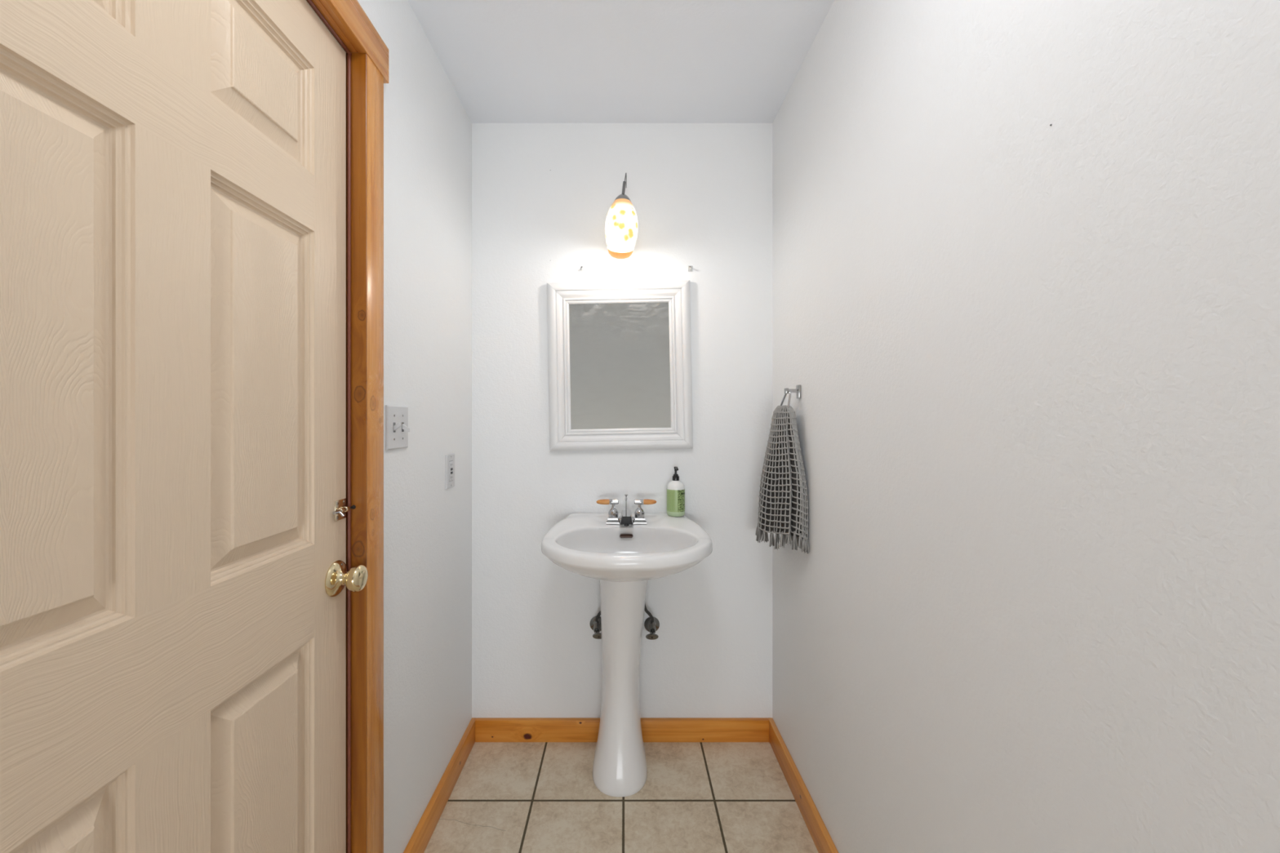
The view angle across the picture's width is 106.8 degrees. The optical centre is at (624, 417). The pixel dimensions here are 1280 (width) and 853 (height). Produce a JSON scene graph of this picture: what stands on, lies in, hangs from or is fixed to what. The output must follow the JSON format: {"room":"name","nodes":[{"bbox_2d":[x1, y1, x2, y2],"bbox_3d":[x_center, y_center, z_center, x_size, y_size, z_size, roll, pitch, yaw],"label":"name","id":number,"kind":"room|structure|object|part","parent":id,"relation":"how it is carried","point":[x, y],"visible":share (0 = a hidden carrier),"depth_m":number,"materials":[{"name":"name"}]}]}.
{"room":"bathroom","nodes":[
{"label":"bathroom","id":0,"kind":"room"},
{"bbox_2d":[357,0,471,852],"bbox_3d":[-0.499,-0.252,-0.579,2.142,3.000,4.842,0,0,0],"label":"wall","id":1,"kind":"structure","parent":0,"point":[428,128],"depth_m":1.40,"materials":[{"name":"paint"}]},
{"bbox_2d":[0,0,368,852],"bbox_3d":[-0.602,0.217,0.650,0.095,2.045,0.808,0,0,0],"label":"door","id":2,"kind":"structure","parent":1,"relation":"in","point":[175,576],"depth_m":0.64,"materials":[{"name":"beige wood"}]},
{"bbox_2d":[306,0,351,55],"bbox_3d":[-0.611,-0.806,0.647,0.007,0.007,0.816,0,0,0],"label":"seal","id":3,"kind":"object","parent":2,"relation":"attached to","point":[310,2],"visible":1,"depth_m":0.98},
{"bbox_3d":[-0.614,0.199,1.026,0.002,0.043,0.040,0,0,0],"label":"bolt plate","id":4,"kind":"part","parent":2,"relation":"part of","materials":[{"name":"gold metal"}]},
{"bbox_3d":[-0.604,0.204,1.024,0.016,0.016,0.060,0,0,0],"label":"bolt rod","id":5,"kind":"part","parent":2,"relation":"part of","materials":[{"name":"silver metal"}]},
{"bbox_2d":[346,53,351,852],"bbox_3d":[-0.611,0.221,1.052,0.007,2.052,0.007,0,0,0],"label":"door frame","id":6,"kind":"structure","parent":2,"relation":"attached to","point":[348,55],"depth_m":1.05,"materials":[{"name":"brown wood"}]},
{"bbox_3d":[-0.574,0.342,1.010,0.039,0.056,0.056,0,0,0],"label":"knob","id":7,"kind":"part","parent":2,"relation":"part of","materials":[{"name":"gold metal"}]},
{"bbox_2d":[306,0,388,852],"bbox_3d":[-0.638,0.178,0.641,0.132,2.141,1.023,0,0,0],"label":"door frame","id":8,"kind":"structure","parent":1,"relation":"attached to","point":[358,60],"depth_m":1.06,"materials":[{"name":"brown wood"}]},
{"bbox_2d":[385,404,409,450],"bbox_3d":[-0.582,0.025,1.234,0.023,0.112,0.113,0,0,0],"label":"light switch","id":9,"kind":"object","parent":1,"relation":"attached to","point":[397,429],"visible":1,"depth_m":1.22,"materials":[{"name":"white plastic"}]},
{"bbox_2d":[403,717,475,852],"bbox_3d":[-0.585,1.206,1.488,0.018,0.084,0.708,0,0,0],"label":"baseboard","id":10,"kind":"structure","parent":1,"relation":"attached to","point":[421,836],"depth_m":1.50,"materials":[{"name":"brown wood"}]},
{"bbox_2d":[444,453,454,489],"bbox_3d":[-0.589,0.181,1.606,0.009,0.114,0.074,0,0,0],"label":"wall outlet","id":11,"kind":"object","parent":1,"relation":"attached to","point":[449,459],"visible":1,"depth_m":1.59,"materials":[{"name":"white plastic"}]},
{"bbox_2d":[408,0,834,123],"bbox_3d":[0.000,-1.497,-0.579,3.140,0.710,5.082,0,0,0],"label":"ceiling","id":12,"kind":"structure","parent":0,"point":[505,61],"depth_m":1.51,"materials":[{"name":"paint"}]},
{"bbox_2d":[423,742,818,852],"bbox_3d":[0.000,1.298,-0.579,3.140,0.100,5.082,0,0,0],"label":"floor","id":13,"kind":"structure","parent":0,"point":[506,797],"depth_m":1.53,"materials":[{"name":"tile"}]},
{"bbox_2d":[541,513,712,796],"bbox_3d":[0.006,0.809,1.601,0.570,0.878,0.480,0,0,0],"label":"pedestal sink","id":14,"kind":"object","parent":13,"relation":"on","point":[624,558],"visible":0.98,"depth_m":1.62,"materials":[{"name":"ceramic"}]},
{"bbox_2d":[596,494,656,526],"bbox_3d":[0.005,0.337,1.706,0.221,0.103,0.128,0,0,0],"label":"faucet","id":15,"kind":"object","parent":14,"relation":"on","point":[626,518],"visible":1,"depth_m":1.73,"materials":[{"name":"silver metal"}]},
{"bbox_3d":[-0.042,0.334,1.745,0.038,0.067,0.037,0,0,0],"label":"handle","id":16,"kind":"part","parent":15,"relation":"part of","materials":[{"name":"silver metal"}]},
{"bbox_3d":[0.004,0.327,1.763,0.013,0.084,0.013,0,0,0],"label":"lift rod","id":17,"kind":"part","parent":15,"relation":"part of","materials":[{"name":"silver metal"}]},
{"bbox_3d":[0.005,0.363,1.702,0.051,0.042,0.109,0,0,0],"label":"spout","id":18,"kind":"part","parent":15,"relation":"part of","materials":[{"name":"silver metal"}]},
{"bbox_3d":[0.005,0.377,1.744,0.147,0.022,0.050,0,0,0],"label":"plate","id":19,"kind":"part","parent":15,"relation":"part of","materials":[{"name":"silver metal"}]},
{"bbox_3d":[0.053,0.334,1.745,0.038,0.067,0.037,0,0,0],"label":"handle","id":20,"kind":"part","parent":15,"relation":"part of","materials":[{"name":"silver metal"}]},
{"bbox_2d":[541,513,712,582],"bbox_3d":[0.006,0.459,1.601,0.570,0.178,0.480,0,0,0],"label":"basin","id":21,"kind":"object","parent":14,"relation":"in","point":[584,544],"depth_m":1.62,"materials":[{"name":"white ceramic"}]},
{"bbox_2d":[666,466,684,516],"bbox_3d":[0.193,0.279,1.800,0.069,0.185,0.069,0,0,0],"label":"soap bottle","id":22,"kind":"object","parent":14,"relation":"on","point":[675,488],"visible":1,"depth_m":1.77,"materials":[{"name":"green plastic"}]},
{"bbox_2d":[471,123,772,718],"bbox_3d":[-0.011,0.053,1.902,1.406,2.390,0.120,0,0,0],"label":"wall","id":23,"kind":"structure","parent":0,"point":[700,194],"depth_m":1.84,"materials":[{"name":"paint"}]},
{"bbox_2d":[580,266,584,271],"bbox_3d":[-0.165,-0.576,1.833,0.014,0.020,0.019,0,0,0],"label":"wall hook","id":24,"kind":"object","parent":23,"relation":"attached to","point":[582,268],"visible":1,"depth_m":1.84,"materials":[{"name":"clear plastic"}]},
{"bbox_2d":[590,610,601,639],"bbox_3d":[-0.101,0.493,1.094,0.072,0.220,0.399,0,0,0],"label":"shutoff valve","id":25,"kind":"object","parent":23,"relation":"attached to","point":[595,622],"visible":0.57,"depth_m":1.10,"materials":[{"name":"silver metal"}]},
{"bbox_3d":[-0.097,0.810,1.761,0.048,0.025,0.017,0,0,0],"label":"valve handle","id":26,"kind":"part","parent":25,"relation":"part of","materials":[{"name":"silver metal"}]},
{"bbox_2d":[546,280,693,451],"bbox_3d":[-0.020,-0.199,1.828,0.563,0.659,0.026,0,0,0],"label":"wall mirror","id":27,"kind":"object","parent":23,"relation":"attached to","point":[620,353],"visible":1,"depth_m":1.84,"materials":[{"name":"white paint"}]},
{"bbox_3d":[-0.254,-0.194,1.827,0.093,0.648,0.026,0,0,0],"label":"frame rail","id":28,"kind":"part","parent":27,"relation":"part of","materials":[{"name":"white paint"}]},
{"bbox_3d":[-0.026,-0.483,1.827,0.550,0.092,0.026,0,0,0],"label":"frame rail","id":29,"kind":"part","parent":27,"relation":"part of","materials":[{"name":"white paint"}]},
{"bbox_2d":[568,302,671,429],"bbox_3d":[-0.020,-0.199,1.838,0.404,0.500,0.005,0,0,0],"label":"mirror glass","id":30,"kind":"object","parent":27,"relation":"on","point":[620,353],"depth_m":1.84,"materials":[{"name":"grey"}]},
{"bbox_3d":[-0.014,0.085,1.827,0.550,0.092,0.026,0,0,0],"label":"frame rail","id":31,"kind":"part","parent":27,"relation":"part of","materials":[{"name":"white paint"}]},
{"bbox_3d":[0.215,-0.204,1.827,0.093,0.648,0.026,0,0,0],"label":"frame rail","id":32,"kind":"part","parent":27,"relation":"part of","materials":[{"name":"white paint"}]},
{"bbox_2d":[604,173,637,258],"bbox_3d":[-0.013,-0.728,1.728,0.116,0.331,0.228,0,0,0],"label":"pendant lamp","id":33,"kind":"object","parent":23,"relation":"attached to","point":[621,220],"visible":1,"depth_m":1.63,"materials":[{"name":"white glass"}]},
{"bbox_3d":[-0.013,-0.685,1.672,0.116,0.181,0.116,0,0,0],"label":"lamp shade","id":34,"kind":"part","parent":33,"relation":"part of","materials":[{"name":"white glass"}]},
{"bbox_3d":[-0.004,-0.805,1.672,0.015,0.049,0.010,0,0,0],"label":"stem","id":35,"kind":"part","parent":33,"relation":"part of","materials":[{"name":"grey metal"}]},
{"bbox_2d":[475,717,768,742],"bbox_3d":[-0.011,1.206,1.833,1.130,0.084,0.018,0,0,0],"label":"baseboard","id":36,"kind":"structure","parent":23,"relation":"attached to","point":[486,729],"depth_m":1.82,"materials":[{"name":"brown wood"}]},
{"bbox_2d":[644,602,659,639],"bbox_3d":[0.098,0.695,1.797,0.072,0.274,0.090,0,0,0],"label":"shutoff valve","id":37,"kind":"object","parent":23,"relation":"attached to","point":[651,624],"visible":0.81,"depth_m":1.79,"materials":[{"name":"silver metal"}]},
{"bbox_3d":[0.100,0.812,1.761,0.048,0.025,0.017,0,0,0],"label":"valve handle","id":38,"kind":"part","parent":37,"relation":"part of","materials":[{"name":"silver metal"}]},
{"bbox_2d":[688,266,692,271],"bbox_3d":[0.253,-0.577,1.833,0.017,0.022,0.019,0,0,0],"label":"wall hook","id":39,"kind":"object","parent":23,"relation":"attached to","point":[690,268],"visible":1,"depth_m":1.84,"materials":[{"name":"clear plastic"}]},
{"bbox_2d":[772,0,1279,852],"bbox_3d":[1.071,-0.252,-0.579,0.998,3.000,4.842,0,0,0],"label":"wall","id":40,"kind":"structure","parent":0,"point":[1033,606],"depth_m":0.68,"materials":[{"name":"paint"}]},
{"bbox_2d":[780,384,800,419],"bbox_3d":[0.546,-0.037,1.584,0.052,0.137,0.106,0,0,0],"label":"towel ring","id":41,"kind":"object","parent":40,"relation":"attached to","point":[797,390],"visible":0.75,"depth_m":1.55,"materials":[{"name":"silver metal"}]},
{"bbox_2d":[755,404,808,553],"bbox_3d":[0.524,0.209,1.606,0.094,0.499,0.305,0,0,-13],"label":"hand towel","id":42,"kind":"object","parent":41,"relation":"hanging from","point":[783,508],"visible":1,"depth_m":1.53,"materials":[{"name":"grey fabric"}]},
{"bbox_3d":[0.528,-0.086,1.553,0.010,0.018,0.017,0,0,0],"label":"post","id":43,"kind":"part","parent":41,"relation":"part of","materials":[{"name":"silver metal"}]},
{"bbox_3d":[0.546,-0.087,1.553,0.036,0.012,0.012,0,0,0],"label":"post","id":44,"kind":"part","parent":41,"relation":"part of","materials":[{"name":"silver metal"}]},
{"bbox_3d":[0.568,-0.084,1.553,0.008,0.044,0.025,0,0,0],"label":"wall plate","id":45,"kind":"part","parent":41,"relation":"part of","materials":[{"name":"silver metal"}]},
{"bbox_2d":[768,717,838,852],"bbox_3d":[0.563,1.206,0.771,0.018,0.084,2.142,0,0,0],"label":"baseboard","id":46,"kind":"structure","parent":40,"relation":"attached to","point":[824,843],"depth_m":1.50,"materials":[{"name":"brown wood"}]}
]}

